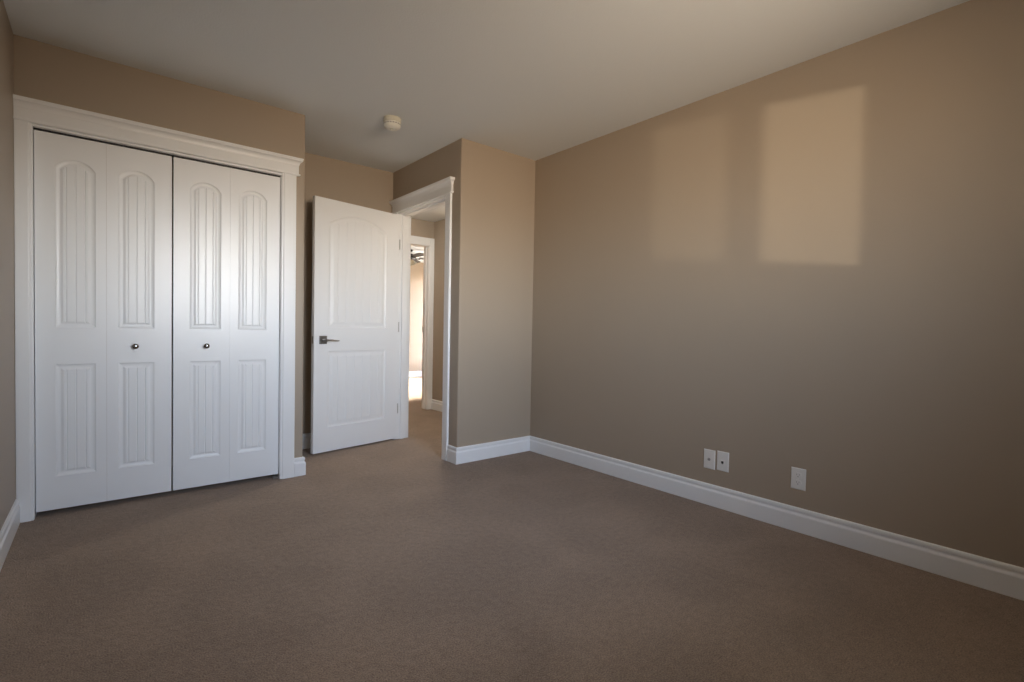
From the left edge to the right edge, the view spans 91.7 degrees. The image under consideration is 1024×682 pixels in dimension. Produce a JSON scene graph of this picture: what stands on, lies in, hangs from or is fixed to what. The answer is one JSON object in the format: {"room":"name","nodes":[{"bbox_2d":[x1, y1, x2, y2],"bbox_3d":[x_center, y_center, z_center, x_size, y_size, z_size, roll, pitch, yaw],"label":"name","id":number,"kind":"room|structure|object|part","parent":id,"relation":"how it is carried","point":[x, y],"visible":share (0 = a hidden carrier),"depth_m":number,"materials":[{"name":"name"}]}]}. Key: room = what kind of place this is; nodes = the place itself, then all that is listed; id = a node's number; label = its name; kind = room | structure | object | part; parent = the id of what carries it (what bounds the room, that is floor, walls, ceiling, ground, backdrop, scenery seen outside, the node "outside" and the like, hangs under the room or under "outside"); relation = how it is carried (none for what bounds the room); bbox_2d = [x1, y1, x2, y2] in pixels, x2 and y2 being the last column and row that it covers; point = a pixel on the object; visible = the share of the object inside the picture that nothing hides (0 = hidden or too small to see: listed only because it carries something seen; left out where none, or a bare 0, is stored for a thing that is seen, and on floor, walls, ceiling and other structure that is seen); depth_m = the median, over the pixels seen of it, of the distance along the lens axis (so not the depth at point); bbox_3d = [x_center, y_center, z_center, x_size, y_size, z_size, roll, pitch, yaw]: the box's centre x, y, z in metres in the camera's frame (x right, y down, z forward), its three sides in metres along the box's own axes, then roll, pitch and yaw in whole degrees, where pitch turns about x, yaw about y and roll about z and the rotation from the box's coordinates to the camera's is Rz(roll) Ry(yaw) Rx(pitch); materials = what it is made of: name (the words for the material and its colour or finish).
{"room":"empty bedroom","nodes":[
{"label":"empty bedroom","id":0,"kind":"room"},
{"bbox_2d":[0,0,15,530],"bbox_3d":[-1.465,-0.246,1.155,0.120,2.440,4.860,0,2,-40],"label":"wall","id":1,"kind":"structure","parent":0,"point":[7,269],"depth_m":2.27,"materials":[{"name":"beige paint"}]},
{"bbox_2d":[0,499,19,570],"bbox_3d":[-1.192,0.923,0.932,0.016,0.126,4.095,0,2,-40],"label":"baseboard","id":2,"kind":"structure","parent":1,"relation":"attached to","point":[8,531],"depth_m":2.24,"materials":[{"name":"white paint"}]},
{"bbox_2d":[13,34,304,457],"bbox_3d":[-1.990,-0.302,2.982,1.397,2.440,0.120,0,2,-40],"label":"wall","id":3,"kind":"structure","parent":0,"point":[46,72],"depth_m":2.87,"materials":[{"name":"beige paint"}]},
{"bbox_2d":[34,130,171,511],"bbox_3d":[-2.232,-0.094,2.747,0.584,1.971,0.067,0,2,-40],"label":"door","id":4,"kind":"structure","parent":3,"relation":"in","point":[103,348],"depth_m":2.73,"materials":[{"name":"white paint"}]},
{"bbox_3d":[-2.131,0.030,2.814,0.030,0.030,0.032,0,2,-40],"label":"knob","id":5,"kind":"part","parent":4,"relation":"part of","materials":[{"name":"silver metal"}]},
{"bbox_2d":[13,94,303,522],"bbox_3d":[-1.988,-0.147,2.962,1.374,2.133,0.162,0,2,-40],"label":"door frame","id":6,"kind":"structure","parent":3,"relation":"attached to","point":[29,114],"depth_m":2.65,"materials":[{"name":"white paint"}]},
{"bbox_3d":[-2.463,-0.089,2.510,0.064,2.021,0.018,0,2,-40],"label":"casing","id":7,"kind":"part","parent":6,"relation":"part of","materials":[{"name":"white paint"}]},
{"bbox_3d":[-1.930,-1.155,2.891,1.374,0.113,0.042,0,2,-40],"label":"head casing","id":8,"kind":"part","parent":6,"relation":"part of","materials":[{"name":"white paint"}]},
{"bbox_3d":[-1.491,-0.091,3.312,0.088,2.021,0.018,0,2,-40],"label":"casing","id":9,"kind":"part","parent":6,"relation":"part of","materials":[{"name":"white paint"}]},
{"bbox_2d":[172,157,279,489],"bbox_3d":[-1.776,-0.095,3.124,0.584,1.971,0.067,0,2,-40],"label":"door","id":10,"kind":"structure","parent":3,"relation":"in","point":[226,220],"depth_m":3.11,"materials":[{"name":"white paint"}]},
{"bbox_2d":[294,457,305,476],"bbox_3d":[-1.447,0.856,3.389,0.074,0.126,0.016,0,2,-40],"label":"baseboard","id":11,"kind":"structure","parent":3,"relation":"attached to","point":[299,463],"depth_m":3.38,"materials":[{"name":"white paint"}]},
{"bbox_2d":[106,152,392,465],"bbox_3d":[-2.123,-0.326,3.838,2.522,2.440,0.120,0,2,-40],"label":"wall","id":12,"kind":"structure","parent":0,"point":[325,177],"depth_m":4.15,"materials":[{"name":"beige paint"}]},
{"bbox_2d":[302,433,310,448],"bbox_3d":[-1.517,0.832,4.298,1.005,0.126,0.016,0,2,-40],"label":"baseboard","id":13,"kind":"structure","parent":12,"relation":"attached to","point":[307,436],"depth_m":4.14,"materials":[{"name":"white paint"}]},
{"bbox_2d":[409,263,423,370],"bbox_3d":[-3.093,-0.480,9.246,4.040,2.440,0.120,0,2,-40],"label":"wall","id":14,"kind":"structure","parent":0,"point":[416,271],"depth_m":10.11,"materials":[{"name":"beige paint"}]},
{"bbox_2d":[409,371,421,377],"bbox_3d":[-3.072,0.679,9.223,3.800,0.126,0.016,0,2,-40],"label":"baseboard","id":15,"kind":"structure","parent":14,"relation":"attached to","point":[411,373],"depth_m":10.13,"materials":[{"name":"white paint"}]},
{"bbox_2d":[411,218,433,238],"bbox_3d":[-0.802,-0.367,6.471,4.040,2.440,0.120,0,2,-40],"label":"wall","id":16,"kind":"structure","parent":0,"point":[420,228],"depth_m":6.11,"materials":[{"name":"beige paint"}]},
{"bbox_2d":[411,235,434,408],"bbox_3d":[-1.377,-0.210,5.991,0.904,2.130,0.138,0,2,-40],"label":"door frame","id":17,"kind":"structure","parent":16,"relation":"attached to","point":[427,243],"depth_m":6.21,"materials":[{"name":"white paint"}]},
{"bbox_3d":[-1.319,-1.225,5.920,0.763,0.096,0.017,0,2,-40],"label":"head casing","id":18,"kind":"part","parent":17,"relation":"part of","materials":[{"name":"white paint"}]},
{"bbox_3d":[-1.017,-0.209,6.210,0.070,2.130,0.018,0,2,-40],"label":"casing","id":19,"kind":"part","parent":17,"relation":"part of","materials":[{"name":"white paint"}]},
{"bbox_2d":[393,143,452,199],"bbox_3d":[-1.124,-0.328,4.704,0.120,2.440,2.197,0,2,-40],"label":"wall","id":20,"kind":"structure","parent":0,"point":[436,166],"depth_m":4.12,"materials":[{"name":"beige paint"}]},
{"bbox_2d":[311,196,399,453],"bbox_3d":[-1.300,-0.123,4.210,0.151,2.020,0.819,2,2,39],"label":"door","id":21,"kind":"structure","parent":20,"relation":"in","point":[354,346],"depth_m":4.15,"materials":[{"name":"white paint"}]},
{"bbox_3d":[-1.497,-0.008,3.941,0.009,0.064,0.064,2,2,39],"label":"handle","id":22,"kind":"part","parent":21,"relation":"part of","materials":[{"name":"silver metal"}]},
{"bbox_3d":[-1.440,-0.008,3.965,0.050,0.024,0.134,2,2,39],"label":"lever","id":23,"kind":"part","parent":21,"relation":"part of","materials":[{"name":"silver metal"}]},
{"bbox_2d":[389,176,454,460],"bbox_3d":[-0.744,-0.173,4.224,0.180,2.168,1.034,0,2,-40],"label":"door frame","id":24,"kind":"structure","parent":20,"relation":"attached to","point":[439,193],"depth_m":4.35,"materials":[{"name":"white paint"}]},
{"bbox_3d":[-0.973,-0.166,4.628,0.018,2.125,0.076,0,2,-40],"label":"casing","id":25,"kind":"part","parent":24,"relation":"part of","materials":[{"name":"white paint"}]},
{"bbox_3d":[-0.778,-1.200,4.154,0.042,0.113,1.034,0,2,-40],"label":"head casing","id":26,"kind":"part","parent":24,"relation":"part of","materials":[{"name":"white paint"}]},
{"bbox_3d":[-0.507,-0.103,3.848,0.018,2.056,0.078,0,2,-40],"label":"casing","id":27,"kind":"part","parent":24,"relation":"part of","materials":[{"name":"white paint"}]},
{"bbox_2d":[447,445,456,463],"bbox_3d":[-0.455,0.865,3.788,0.016,0.126,0.130,0,2,-40],"label":"baseboard","id":28,"kind":"structure","parent":20,"relation":"attached to","point":[451,451],"depth_m":3.78,"materials":[{"name":"white paint"}]},
{"bbox_2d":[411,205,444,262],"bbox_3d":[-1.188,-1.556,6.936,3.800,0.100,5.797,0,2,-40],"label":"ceiling","id":29,"kind":"structure","parent":0,"point":[436,214],"depth_m":5.91,"materials":[{"name":"white paint"}]},
{"bbox_2d":[411,249,423,264],"bbox_3d":[-1.749,-1.426,8.444,1.191,0.257,1.174,0,2,-40],"label":"ceiling fan","id":30,"kind":"object","parent":29,"relation":"hanging from","point":[414,260],"visible":0.34,"depth_m":8.42,"materials":[{"name":"brown metal"}]},
{"bbox_3d":[-1.558,-1.404,8.181,0.140,0.034,0.520,0,2,-34],"label":"blade","id":31,"kind":"part","parent":30,"relation":"part of","materials":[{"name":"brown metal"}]},
{"bbox_2d":[432,219,444,400],"bbox_3d":[-0.247,-0.330,5.428,0.120,2.440,2.197,0,2,-40],"label":"wall","id":32,"kind":"structure","parent":0,"point":[439,226],"depth_m":6.13,"materials":[{"name":"beige paint"}]},
{"bbox_2d":[431,399,441,411],"bbox_3d":[-0.315,0.827,5.407,0.016,0.126,2.178,0,2,-40],"label":"baseboard","id":33,"kind":"structure","parent":32,"relation":"attached to","point":[436,405],"depth_m":6.14,"materials":[{"name":"white paint"}]},
{"bbox_2d":[3,0,969,172],"bbox_3d":[-0.707,-1.604,4.832,5.975,0.120,9.890,0,2,-40],"label":"ceiling","id":34,"kind":"structure","parent":0,"point":[535,80],"depth_m":2.54,"materials":[{"name":"white paint"}]},
{"bbox_2d":[383,115,400,130],"bbox_3d":[-0.813,-1.472,3.375,0.120,0.076,0.120,0,2,-40],"label":"smoke detector","id":35,"kind":"object","parent":34,"relation":"attached to","point":[391,122],"visible":1,"depth_m":3.33,"materials":[{"name":"beige plastic"}]},
{"bbox_2d":[448,138,534,446],"bbox_3d":[0.051,-0.293,4.173,1.258,2.440,0.120,0,2,-40],"label":"wall","id":36,"kind":"structure","parent":0,"point":[492,245],"depth_m":3.91,"materials":[{"name":"beige paint"}]},
{"bbox_2d":[456,436,529,464],"bbox_3d":[-0.134,0.866,3.979,0.754,0.126,0.016,0,2,-40],"label":"baseboard","id":37,"kind":"structure","parent":36,"relation":"attached to","point":[465,454],"depth_m":3.95,"materials":[{"name":"white paint"}]},
{"bbox_2d":[0,377,1023,681],"bbox_3d":[-0.755,0.954,4.896,5.975,0.120,9.890,0,2,-40],"label":"floor","id":38,"kind":"structure","parent":0,"point":[391,560],"depth_m":1.96,"materials":[{"name":"beige carpet"}]},
{"bbox_2d":[530,0,1023,567],"bbox_3d":[1.407,-0.233,2.795,0.120,2.440,3.733,0,2,-40],"label":"wall","id":39,"kind":"structure","parent":0,"point":[815,265],"depth_m":2.52,"materials":[{"name":"beige paint"}]},
{"bbox_2d":[704,448,715,469],"bbox_3d":[1.177,0.707,2.970,0.016,0.114,0.070,0,2,-40],"label":"cable plate","id":40,"kind":"object","parent":39,"relation":"attached to","point":[709,455],"visible":1,"depth_m":2.97,"materials":[{"name":"white plastic"}]},
{"bbox_2d":[717,450,728,471],"bbox_3d":[1.232,0.705,2.909,0.008,0.114,0.070,0,2,-40],"label":"plate","id":41,"kind":"object","parent":39,"relation":"attached to","point":[722,457],"visible":1,"depth_m":2.91,"materials":[{"name":"white plastic"}]},
{"bbox_2d":[530,436,1023,600],"bbox_3d":[1.333,0.924,2.781,0.016,0.126,3.733,0,2,-40],"label":"baseboard","id":42,"kind":"structure","parent":39,"relation":"attached to","point":[996,576],"depth_m":2.50,"materials":[{"name":"white paint"}]},
{"bbox_2d":[791,467,805,490],"bbox_3d":[1.493,0.719,2.594,0.008,0.112,0.071,0,2,-40],"label":"power outlet","id":43,"kind":"object","parent":39,"relation":"attached to","point":[798,475],"visible":1,"depth_m":2.59,"materials":[{"name":"white plastic"}]},
{"bbox_2d":[794,480,800,485],"bbox_3d":[1.490,0.739,2.592,0.003,0.028,0.034,0,2,-40],"label":"receptacle","id":44,"kind":"object","parent":43,"relation":"attached to","point":[796,482],"depth_m":2.59,"materials":[{"name":"grey plastic"}]},
{"bbox_2d":[794,472,801,477],"bbox_3d":[1.491,0.700,2.591,0.003,0.028,0.034,0,2,-40],"label":"receptacle","id":45,"kind":"object","parent":43,"relation":"attached to","point":[796,474],"depth_m":2.59,"materials":[{"name":"grey plastic"}]}
]}

